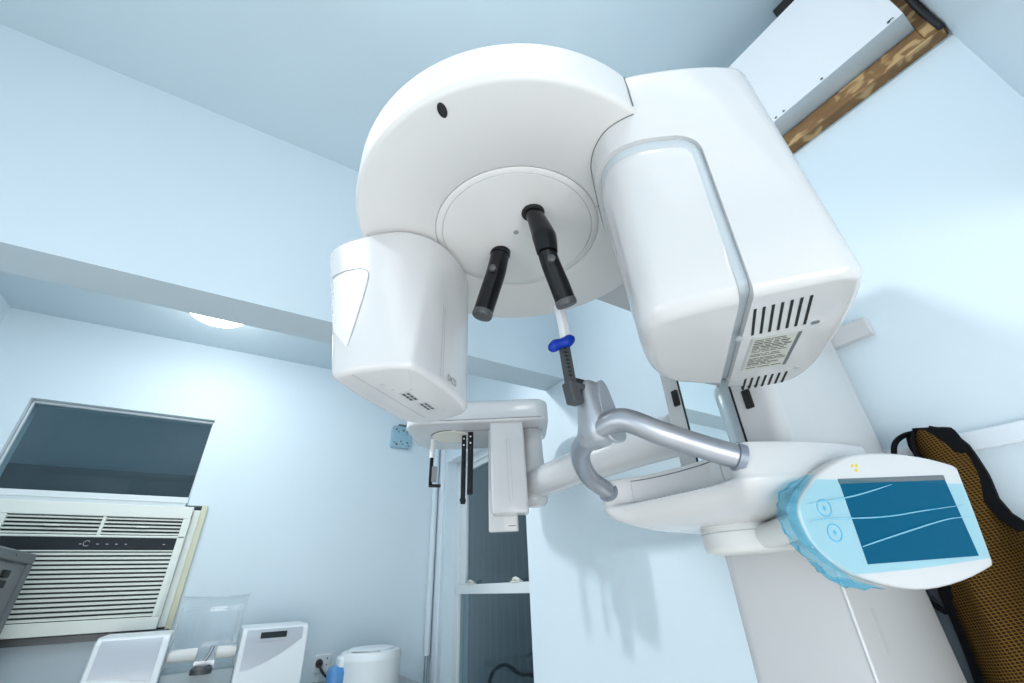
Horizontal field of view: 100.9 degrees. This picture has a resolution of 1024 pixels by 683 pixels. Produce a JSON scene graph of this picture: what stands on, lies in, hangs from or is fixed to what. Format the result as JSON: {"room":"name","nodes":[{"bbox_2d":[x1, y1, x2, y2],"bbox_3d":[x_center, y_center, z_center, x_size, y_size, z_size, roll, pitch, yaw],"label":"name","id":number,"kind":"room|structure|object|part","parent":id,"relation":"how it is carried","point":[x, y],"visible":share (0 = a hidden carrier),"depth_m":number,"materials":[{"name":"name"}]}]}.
{"room":"radiology room","nodes":[
{"label":"radiology room","id":0,"kind":"room"},
{"bbox_2d":[0,293,9,321],"bbox_3d":[-1.728,-0.313,0.003,0.150,3.168,5.330,15,-34,-28],"label":"wall","id":1,"kind":"structure","parent":0,"point":[4,307],"depth_m":2.55,"materials":[{"name":"paint"}]},
{"bbox_2d":[0,271,331,369],"bbox_3d":[-1.464,-0.267,2.729,2.870,0.100,1.586,15,-34,-28],"label":"ceiling","id":2,"kind":"structure","parent":0,"point":[19,292],"depth_m":2.78,"materials":[{"name":"paint"}]},
{"bbox_2d":[191,313,242,327],"bbox_3d":[-1.845,-0.160,2.642,0.390,0.145,0.390,15,-34,-28],"label":"ceiling lamp","id":3,"kind":"object","parent":2,"relation":"attached to","point":[215,322],"visible":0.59,"depth_m":2.65,"materials":[{"name":"beige plastic"}]},
{"bbox_2d":[187,420,232,508],"bbox_3d":[-2.021,0.820,2.841,0.104,0.553,0.121,15,-34,-28],"label":"wall","id":4,"kind":"structure","parent":0,"point":[207,473],"depth_m":2.78,"materials":[{"name":"paint"}]},
{"bbox_2d":[0,308,433,682],"bbox_3d":[-1.932,1.355,2.608,3.020,2.895,0.160,15,-34,-28],"label":"wall","id":5,"kind":"structure","parent":0,"point":[312,515],"depth_m":2.87,"materials":[{"name":"paint"}]},
{"bbox_2d":[0,499,207,647],"bbox_3d":[-2.415,1.277,2.371,1.018,0.672,0.491,15,-34,-28],"label":"air conditioner","id":6,"kind":"object","parent":5,"relation":"attached to","point":[98,570],"visible":0.96,"depth_m":2.25,"materials":[{"name":"white plastic"}]},
{"bbox_2d":[5,552,171,623],"bbox_3d":[-2.262,1.259,2.181,0.742,0.306,0.012,15,-34,-28],"label":"grille","id":7,"kind":"object","parent":6,"relation":"attached to","point":[59,587],"depth_m":2.21,"materials":[{"name":"white plastic"}]},
{"bbox_3d":[-1.926,1.324,2.511,0.032,0.650,0.055,15,-34,-28],"label":"panel","id":8,"kind":"part","parent":6,"relation":"part of","materials":[{"name":"beige plastic"}]},
{"bbox_2d":[0,400,213,506],"bbox_3d":[-2.437,0.695,2.577,0.917,0.562,0.093,15,-34,-28],"label":"window","id":9,"kind":"structure","parent":5,"relation":"in","point":[5,493],"depth_m":2.47,"materials":[{"name":"white plastic"}]},
{"bbox_2d":[313,654,331,672],"bbox_3d":[-1.181,2.006,2.635,0.100,0.090,0.010,15,-34,-28],"label":"wall socket","id":10,"kind":"object","parent":5,"relation":"attached to","point":[326,658],"visible":0.76,"depth_m":2.64,"materials":[{"name":"white plastic"}]},
{"bbox_2d":[315,659,325,677],"bbox_3d":[-1.080,2.005,2.577,0.273,0.113,0.069,-4,-30,4],"label":"plug","id":11,"kind":"object","parent":10,"relation":"in","point":[319,662],"visible":0.5,"depth_m":2.58,"materials":[{"name":"black plastic"}]},
{"bbox_3d":[-1.063,2.015,2.578,0.242,0.093,0.047,1,-30,-6],"label":"cord","id":12,"kind":"part","parent":11,"relation":"part of","materials":[{"name":"black plastic"}]},
{"bbox_2d":[390,424,411,449],"bbox_3d":[-0.924,0.793,3.534,0.170,0.198,0.036,15,-34,-28],"label":"junction box","id":13,"kind":"object","parent":5,"relation":"attached to","point":[400,438],"visible":0.88,"depth_m":3.51,"materials":[{"name":"blue paint"}]},
{"bbox_2d":[423,449,439,682],"bbox_3d":[-0.612,1.675,3.210,0.046,2.845,0.046,15,-34,-28],"label":"conduit","id":14,"kind":"object","parent":5,"relation":"attached to","point":[430,578],"visible":0.75,"depth_m":3.16,"materials":[{"name":"white"}]},
{"bbox_2d":[0,24,563,390],"bbox_3d":[-0.994,-0.491,1.984,2.870,0.935,0.189,15,-34,-28],"label":"wall header","id":15,"kind":"structure","parent":0,"point":[113,183],"depth_m":1.67,"materials":[{"name":"paint"}]},
{"bbox_2d":[0,0,782,171],"bbox_3d":[-0.054,-1.751,0.901,3.170,0.100,3.864,15,-34,-28],"label":"ceiling","id":16,"kind":"structure","parent":0,"point":[314,76],"depth_m":1.70,"materials":[{"name":"paint"}]},
{"bbox_2d":[773,0,793,16],"bbox_3d":[1.063,-1.278,1.630,0.047,0.073,0.070,15,-34,-28],"label":"duct","id":17,"kind":"object","parent":16,"relation":"attached to","point":[784,4],"visible":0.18,"depth_m":1.63,"materials":[{"name":"black metal"}]},
{"bbox_2d":[427,29,1023,682],"bbox_3d":[0.393,0.802,2.090,0.200,3.168,3.910,15,-34,-28],"label":"wall","id":18,"kind":"structure","parent":0,"point":[922,180],"depth_m":1.24,"materials":[{"name":"paint"}]},
{"bbox_2d":[431,450,445,682],"bbox_3d":[-0.545,1.640,3.153,0.014,2.845,0.070,15,-34,-28],"label":"trim","id":19,"kind":"structure","parent":18,"relation":"attached to","point":[443,454],"depth_m":3.10,"materials":[{"name":"white paint"}]},
{"bbox_2d":[447,448,484,462],"bbox_3d":[-0.197,0.743,3.068,0.089,0.016,1.160,15,-34,-28],"label":"trim","id":20,"kind":"structure","parent":18,"relation":"attached to","point":[457,458],"depth_m":3.33,"materials":[{"name":"white paint"}]},
{"bbox_2d":[452,448,529,682],"bbox_3d":[-0.118,1.415,2.717,0.069,1.518,1.110,15,-34,-28],"label":"window","id":21,"kind":"structure","parent":18,"relation":"in","point":[463,585],"depth_m":2.95,"materials":[{"name":"white plastic"}]},
{"bbox_3d":[-0.111,1.417,2.722,0.050,1.518,1.110,15,-34,-28],"label":"frame","id":22,"kind":"part","parent":21,"relation":"part of","materials":[{"name":"white paint"}]},
{"bbox_3d":[-0.118,1.166,2.865,0.030,0.820,0.985,15,-34,-28],"label":"sash","id":23,"kind":"part","parent":21,"relation":"part of","materials":[{"name":"white plastic"}]},
{"bbox_3d":[-0.113,1.767,2.512,0.046,0.574,1.004,15,-34,-28],"label":"sash","id":24,"kind":"part","parent":21,"relation":"part of","materials":[{"name":"white plastic"}]},
{"bbox_2d":[729,0,914,135],"bbox_3d":[1.032,-0.935,1.635,0.270,0.422,0.716,15,-34,-28],"label":"panel","id":25,"kind":"object","parent":18,"relation":"attached to","point":[813,49],"visible":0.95,"depth_m":1.42,"materials":[{"name":"white paint"}]},
{"bbox_2d":[782,0,948,152],"bbox_3d":[0.999,-0.965,1.615,0.038,0.625,0.778,15,-34,-28],"label":"wooden frame","id":26,"kind":"object","parent":18,"relation":"attached to","point":[925,36],"visible":0.65,"depth_m":1.31,"materials":[{"name":"brown wood"}]},
{"bbox_2d":[900,448,913,455],"bbox_3d":[0.984,0.268,1.030,0.034,0.017,0.050,15,-34,-28],"label":"wall hook","id":27,"kind":"object","parent":18,"relation":"attached to","point":[907,451],"visible":0.22,"depth_m":1.03,"materials":[{"name":"white"}]},
{"bbox_2d":[891,426,1023,682],"bbox_3d":[1.013,0.677,0.675,0.109,1.148,0.596,14,-34,-26],"label":"apron","id":28,"kind":"object","parent":27,"relation":"hanging from","point":[981,615],"visible":0.47,"depth_m":0.86,"materials":[{"name":"brown fabric"}]},
{"bbox_3d":[0.939,0.856,0.811,0.008,0.980,0.160,15,-34,-28],"label":"panel","id":29,"kind":"part","parent":28,"relation":"part of","materials":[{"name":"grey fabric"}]},
{"bbox_2d":[883,419,1023,454],"bbox_3d":[1.104,0.175,0.875,0.018,0.042,0.600,15,-34,-28],"label":"trim","id":30,"kind":"structure","parent":18,"relation":"attached to","point":[1009,433],"depth_m":0.93,"materials":[{"name":"white paint"}]},
{"bbox_2d":[917,0,1023,97],"bbox_3d":[0.929,-0.977,0.955,0.780,1.258,0.120,15,-34,-28],"label":"wall","id":31,"kind":"structure","parent":0,"point":[993,30],"depth_m":0.91,"materials":[{"name":"paint"}]},
{"bbox_2d":[904,0,944,29],"bbox_3d":[1.170,-1.135,1.321,0.023,0.620,0.019,15,-34,-28],"label":"cable","id":32,"kind":"object","parent":31,"relation":"attached to","point":[915,5],"visible":1,"depth_m":1.20,"materials":[{"name":"black plastic"}]},
{"bbox_3d":[-0.390,1.462,-0.096,3.170,0.100,5.600,15,-34,-28],"label":"floor","id":33,"kind":"structure","parent":0,"visible":0},
{"bbox_2d":[313,675,418,682],"bbox_3d":[-1.655,2.022,1.667,2.617,0.780,0.907,15,-34,-28],"label":"base cabinet","id":34,"kind":"object","parent":33,"relation":"on","point":[402,679],"visible":0.07,"depth_m":2.54,"materials":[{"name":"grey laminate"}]},
{"bbox_2d":[0,546,36,633],"bbox_3d":[-2.291,1.155,1.578,0.411,0.678,0.475,15,-34,-28],"label":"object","id":35,"kind":"object","parent":34,"relation":"on","point":[15,565],"visible":1,"depth_m":1.84,"materials":[{"name":"grey paint"}]},
{"bbox_2d":[0,580,5,587],"bbox_3d":[-2.099,0.996,1.734,0.012,0.028,0.064,15,-34,-28],"label":"socket","id":36,"kind":"object","parent":35,"relation":"attached to","point":[2,582],"depth_m":1.74,"materials":[{"name":"black plastic"}]},
{"bbox_2d":[0,570,10,577],"bbox_3d":[-2.100,0.963,1.753,0.012,0.028,0.064,15,-34,-28],"label":"socket","id":37,"kind":"object","parent":35,"relation":"attached to","point":[3,573],"depth_m":1.74,"materials":[{"name":"black plastic"}]},
{"bbox_3d":[-2.123,1.214,1.649,0.006,0.615,0.345,15,-34,-28],"label":"plate","id":38,"kind":"part","parent":35,"relation":"part of","materials":[{"name":"grey metal"}]},
{"bbox_3d":[-2.239,1.308,1.801,0.030,0.632,0.070,15,-34,-28],"label":"corner rail","id":39,"kind":"part","parent":35,"relation":"part of","materials":[{"name":"grey paint"}]},
{"bbox_2d":[79,595,307,682],"bbox_3d":[-1.528,1.551,2.124,0.877,0.482,0.335,15,-34,-28],"label":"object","id":40,"kind":"object","parent":34,"relation":"on","point":[266,652],"visible":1,"depth_m":2.04,"materials":[{"name":"white plastic"}]},
{"bbox_3d":[-1.716,1.423,1.879,0.223,0.163,0.034,15,-34,-28],"label":"panel","id":41,"kind":"part","parent":40,"relation":"part of","materials":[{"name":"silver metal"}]},
{"bbox_2d":[189,665,212,675],"bbox_3d":[-1.469,1.552,1.997,0.090,0.030,0.090,15,-34,-28],"label":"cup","id":42,"kind":"object","parent":40,"relation":"on","point":[197,670],"depth_m":1.98,"materials":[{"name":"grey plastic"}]},
{"bbox_3d":[-1.217,1.560,2.152,0.260,0.163,0.034,15,-34,-28],"label":"panel","id":43,"kind":"part","parent":40,"relation":"part of","materials":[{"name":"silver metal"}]},
{"bbox_2d":[325,644,400,682],"bbox_3d":[-0.794,1.771,2.279,0.377,0.203,0.324,15,-34,-28],"label":"container","id":44,"kind":"object","parent":34,"relation":"on","point":[380,663],"visible":1,"depth_m":2.19,"materials":[{"name":"white plastic"}]},
{"bbox_3d":[-0.913,1.768,2.196,0.095,0.135,0.120,15,-34,-28],"label":"tank","id":45,"kind":"part","parent":44,"relation":"part of","materials":[{"name":"blue plastic"}]},
{"bbox_3d":[-0.890,1.701,2.252,0.075,0.045,0.100,15,-34,-28],"label":"spout","id":46,"kind":"part","parent":44,"relation":"part of","materials":[{"name":"white plastic"}]},
{"bbox_2d":[351,650,379,652],"bbox_3d":[-0.773,1.641,2.231,0.153,0.009,0.040,-1,-30,-2],"label":"vent","id":47,"kind":"object","parent":44,"relation":"attached to","point":[353,651],"depth_m":2.23,"materials":[{"name":"grey plastic"}]},
{"bbox_3d":[-0.774,1.709,2.331,0.321,0.045,0.321,15,-34,-28],"label":"lid","id":48,"kind":"part","parent":44,"relation":"part of","materials":[{"name":"white plastic"}]},
{"bbox_2d":[330,43,991,682],"bbox_3d":[0.058,0.814,1.035,1.349,2.120,1.945,15,-34,-28],"label":"machine","id":49,"kind":"object","parent":33,"relation":"on","point":[515,180],"visible":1,"depth_m":0.73,"materials":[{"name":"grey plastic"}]},
{"bbox_3d":[-0.378,0.509,2.007,0.022,0.088,0.022,15,-34,-28],"label":"nasal arm","id":50,"kind":"part","parent":49,"relation":"part of","materials":[{"name":"white metal"}]},
{"bbox_3d":[-0.355,0.605,1.951,0.056,0.136,0.016,-3,-30,1],"label":"nasal rod","id":51,"kind":"part","parent":49,"relation":"part of","materials":[{"name":"black plastic"}]},
{"bbox_3d":[-0.220,0.574,1.915,0.021,0.309,0.014,-2,-30,0],"label":"ear rod","id":52,"kind":"part","parent":49,"relation":"part of","materials":[{"name":"black plastic"}]},
{"bbox_3d":[-0.187,0.543,1.897,0.025,0.276,0.014,-2,-30,0],"label":"ear rod","id":53,"kind":"part","parent":49,"relation":"part of","materials":[{"name":"black plastic"}]},
{"bbox_3d":[-0.041,-0.158,0.907,0.015,0.017,0.015,-4,-30,3],"label":"clamp knob","id":54,"kind":"part","parent":49,"relation":"part of","materials":[{"name":"grey plastic"}]},
{"bbox_3d":[0.011,-0.229,0.909,0.316,0.003,0.316,15,-34,-28],"label":"plate","id":55,"kind":"part","parent":49,"relation":"part of","materials":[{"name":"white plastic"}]},
{"bbox_2d":[521,204,544,220],"bbox_3d":[0.042,-0.260,0.854,0.047,0.009,0.047,15,-34,-28],"label":"socket","id":56,"kind":"object","parent":49,"relation":"attached to","point":[526,209],"depth_m":0.84,"materials":[{"name":"black plastic"}]},
{"bbox_3d":[0.073,-0.154,0.787,0.015,0.017,0.015,-4,-30,3],"label":"clamp knob","id":57,"kind":"part","parent":49,"relation":"part of","materials":[{"name":"grey plastic"}]},
{"bbox_3d":[0.107,0.053,0.809,0.026,0.108,0.017,15,-34,-28],"label":"bite post","id":58,"kind":"part","parent":49,"relation":"part of","materials":[{"name":"grey plastic"}]},
{"bbox_3d":[0.364,0.409,1.508,0.150,0.132,0.949,15,-34,-28],"label":"arm","id":59,"kind":"part","parent":49,"relation":"part of","materials":[{"name":"grey"}]},
{"bbox_3d":[0.235,-0.307,1.116,0.700,0.111,0.423,15,-34,-28],"label":"overhead arm","id":60,"kind":"part","parent":49,"relation":"part of","materials":[{"name":"grey plastic"}]},
{"bbox_2d":[678,378,744,460],"bbox_3d":[0.463,0.080,1.044,0.005,0.530,0.125,15,-34,-28],"label":"mirror","id":61,"kind":"object","parent":49,"relation":"on","point":[706,409],"depth_m":0.99,"materials":[{"name":"clear glass"}]},
{"bbox_2d":[603,441,865,533],"bbox_3d":[0.406,0.315,0.861,0.285,0.116,0.476,15,-34,-28],"label":"machine arm","id":62,"kind":"object","parent":49,"relation":"attached to","point":[766,484],"depth_m":0.72,"materials":[{"name":"white plastic"}]},
{"bbox_3d":[0.397,0.016,0.655,0.059,0.003,0.111,-11,-31,15],"label":"rating plate","id":63,"kind":"part","parent":49,"relation":"part of","materials":[{"name":"grey paper"}]},
{"bbox_3d":[0.476,0.336,0.749,0.075,0.059,0.230,5,-31,-12],"label":"panel arm","id":64,"kind":"part","parent":49,"relation":"part of","materials":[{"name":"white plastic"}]},
{"bbox_2d":[809,484,965,546],"bbox_3d":[0.574,0.296,0.665,0.342,0.161,0.068,3,-30,-9],"label":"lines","id":65,"kind":"object","parent":49,"relation":"attached to","point":[891,484],"visible":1,"depth_m":0.65,"materials":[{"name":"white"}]},
{"bbox_3d":[0.588,0.281,0.671,0.325,0.197,0.060,3,-30,-9],"label":"touch panel","id":66,"kind":"part","parent":49,"relation":"part of","materials":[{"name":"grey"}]},
{"label":"outside","id":67,"kind":"structure","parent":0,"visible":0},
{"bbox_2d":[8,406,211,475],"bbox_3d":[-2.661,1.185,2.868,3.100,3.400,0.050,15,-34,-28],"label":"window","id":68,"kind":"structure","parent":67,"point":[54,436],"depth_m":2.99,"materials":[{"name":"grey glass"}]},
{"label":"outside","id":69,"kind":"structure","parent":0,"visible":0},
{"bbox_2d":[0,463,200,627],"bbox_3d":[-2.555,1.740,2.396,3.100,1.960,0.040,15,-34,-28],"label":"wall","id":70,"kind":"structure","parent":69,"point":[14,475],"depth_m":2.75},
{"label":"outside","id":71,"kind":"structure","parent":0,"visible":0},
{"bbox_2d":[467,463,533,682],"bbox_3d":[0.208,1.327,3.320,0.040,3.400,3.400,15,-34,-28],"label":"wall","id":72,"kind":"structure","parent":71,"point":[499,624],"depth_m":3.48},
{"bbox_2d":[488,663,533,682],"bbox_3d":[0.050,1.996,2.390,0.047,0.257,0.819,15,-34,-27],"label":"cable loop","id":73,"kind":"object","parent":72,"relation":"attached to","point":[520,674],"visible":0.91,"depth_m":2.53,"materials":[{"name":"black rubber"}]}
]}

